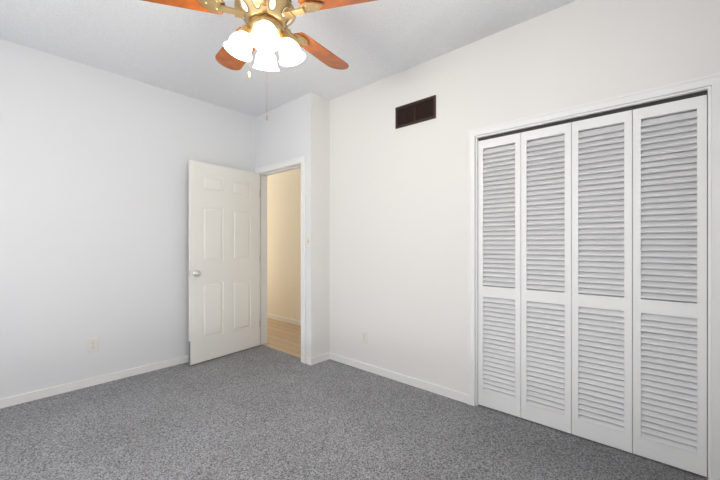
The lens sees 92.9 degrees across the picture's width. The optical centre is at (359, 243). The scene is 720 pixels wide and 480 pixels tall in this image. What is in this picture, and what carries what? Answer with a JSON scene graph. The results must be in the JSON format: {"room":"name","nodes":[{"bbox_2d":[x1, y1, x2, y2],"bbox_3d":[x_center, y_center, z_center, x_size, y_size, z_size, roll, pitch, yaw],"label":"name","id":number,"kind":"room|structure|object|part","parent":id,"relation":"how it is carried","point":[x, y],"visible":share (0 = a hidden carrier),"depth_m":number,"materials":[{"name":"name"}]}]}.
{"room":"empty bedroom","nodes":[
{"label":"empty bedroom","id":0,"kind":"room"},
{"bbox_2d":[0,38,255,398],"bbox_3d":[-2.370,-0.154,2.938,0.120,2.730,3.476,0,0,42],"label":"wall","id":1,"kind":"structure","parent":0,"point":[94,202],"depth_m":2.94,"materials":[{"name":"white paint"}]},
{"bbox_2d":[88,337,97,352],"bbox_3d":[-2.287,0.866,2.935,0.009,0.118,0.072,0,0,42],"label":"outlet","id":2,"kind":"object","parent":1,"relation":"attached to","point":[92,344],"visible":1,"depth_m":2.93,"materials":[{"name":"white plastic"}]},
{"bbox_2d":[0,355,188,408],"bbox_3d":[-2.310,1.179,2.905,0.013,0.065,3.206,0,0,42],"label":"baseboard","id":3,"kind":"structure","parent":1,"relation":"attached to","point":[93,381],"depth_m":2.89,"materials":[{"name":"white wood"}]},
{"bbox_2d":[256,96,302,167],"bbox_3d":[-0.875,-0.154,3.854,0.895,2.730,0.120,0,0,42],"label":"wall","id":4,"kind":"structure","parent":0,"point":[279,134],"depth_m":3.77,"materials":[{"name":"white paint"}]},
{"bbox_2d":[254,155,305,363],"bbox_3d":[-0.870,0.181,3.850,0.877,2.060,0.120,0,0,42],"label":"door frame","id":5,"kind":"structure","parent":4,"relation":"in","point":[263,255],"depth_m":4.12,"materials":[{"name":"white wood"}]},
{"bbox_2d":[189,160,259,364],"bbox_3d":[-1.446,0.184,3.736,0.147,2.030,0.843,0,0,36],"label":"entry door","id":6,"kind":"structure","parent":5,"relation":"attached to","point":[224,260],"depth_m":3.68,"materials":[{"name":"white paint"}]},
{"bbox_2d":[263,318,300,357],"bbox_3d":[-1.406,1.261,5.017,3.355,0.100,1.030,0,0,42],"label":"floor","id":7,"kind":"structure","parent":0,"point":[282,336],"depth_m":4.44,"materials":[{"name":"brown wood"}]},
{"bbox_2d":[267,168,300,320],"bbox_3d":[-1.081,-0.154,5.336,3.415,2.730,0.120,0,0,42],"label":"wall","id":8,"kind":"structure","parent":0,"point":[283,244],"depth_m":5.34,"materials":[{"name":"white paint"}]},
{"bbox_2d":[267,313,300,325],"bbox_3d":[-1.170,1.179,5.327,3.295,0.065,0.013,0,0,42],"label":"baseboard","id":9,"kind":"structure","parent":8,"relation":"attached to","point":[287,320],"depth_m":5.30,"materials":[{"name":"white wood"}]},
{"bbox_2d":[0,0,575,116],"bbox_3d":[-1.360,-1.569,2.689,6.520,0.100,4.446,0,0,42],"label":"ceiling","id":10,"kind":"structure","parent":0,"point":[172,48],"depth_m":2.53,"materials":[{"name":"white paint"}]},
{"bbox_2d":[142,0,375,120],"bbox_3d":[-0.484,-1.062,1.808,1.282,0.913,1.275,0,0,42],"label":"ceiling fan","id":11,"kind":"object","parent":10,"relation":"hanging from","point":[268,22],"visible":1,"depth_m":1.72,"materials":[{"name":"brown wood"}]},
{"bbox_3d":[-0.486,-1.015,1.768,0.365,0.128,0.365,0,0,42],"label":"lamp shade","id":12,"kind":"part","parent":11,"relation":"part of","materials":[{"name":"white glass"}]},
{"bbox_2d":[303,93,329,357],"bbox_3d":[-0.173,-0.154,3.878,0.120,2.730,1.090,0,0,42],"label":"wall","id":13,"kind":"structure","parent":0,"point":[316,130],"depth_m":3.50,"materials":[{"name":"white paint"}]},
{"bbox_2d":[306,235,310,246],"bbox_3d":[-0.525,-0.030,3.449,0.072,0.118,0.020,0,0,42],"label":"light switch","id":14,"kind":"object","parent":13,"relation":"attached to","point":[308,240],"visible":1,"depth_m":3.45,"materials":[{"name":"white plastic"}]},
{"bbox_2d":[0,345,707,479],"bbox_3d":[-0.507,1.261,1.933,4.240,0.100,4.453,0,0,42],"label":"floor","id":15,"kind":"structure","parent":0,"point":[261,412],"depth_m":2.18,"materials":[{"name":"grey carpet"}]},
{"bbox_2d":[330,0,719,393],"bbox_3d":[0.834,-0.154,2.676,2.985,2.730,0.120,0,0,42],"label":"wall","id":16,"kind":"structure","parent":0,"point":[399,245],"depth_m":2.75,"materials":[{"name":"white paint"}]},
{"bbox_2d":[362,330,367,343],"bbox_3d":[0.045,0.895,3.292,0.072,0.118,0.009,0,0,42],"label":"outlet","id":17,"kind":"object","parent":16,"relation":"attached to","point":[364,336],"visible":1,"depth_m":3.29,"materials":[{"name":"white plastic"}]},
{"bbox_2d":[328,352,467,403],"bbox_3d":[0.249,1.179,3.108,1.536,0.065,0.013,0,0,42],"label":"baseboard","id":18,"kind":"structure","parent":16,"relation":"attached to","point":[440,390],"depth_m":2.98,"materials":[{"name":"white wood"}]},
{"bbox_2d":[395,95,435,128],"bbox_3d":[0.467,-1.117,2.916,0.398,0.187,0.010,0,0,42],"label":"air vent","id":19,"kind":"object","parent":16,"relation":"in","point":[419,111],"visible":1,"depth_m":2.91,"materials":[{"name":"brown metal"}]},
{"bbox_2d":[468,73,719,479],"bbox_3d":[1.361,0.177,2.193,1.337,2.067,0.141,0,0,42],"label":"door frame","id":20,"kind":"structure","parent":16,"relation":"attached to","point":[708,88],"depth_m":2.05,"materials":[{"name":"white wood"}]},
{"bbox_2d":[478,90,706,140],"bbox_3d":[1.351,-0.783,2.182,1.209,0.022,0.030,0,0,42],"label":"closet track","id":21,"kind":"object","parent":20,"relation":"attached to","point":[687,96],"visible":0.79,"depth_m":2.06,"materials":[{"name":"grey metal"}]}
]}

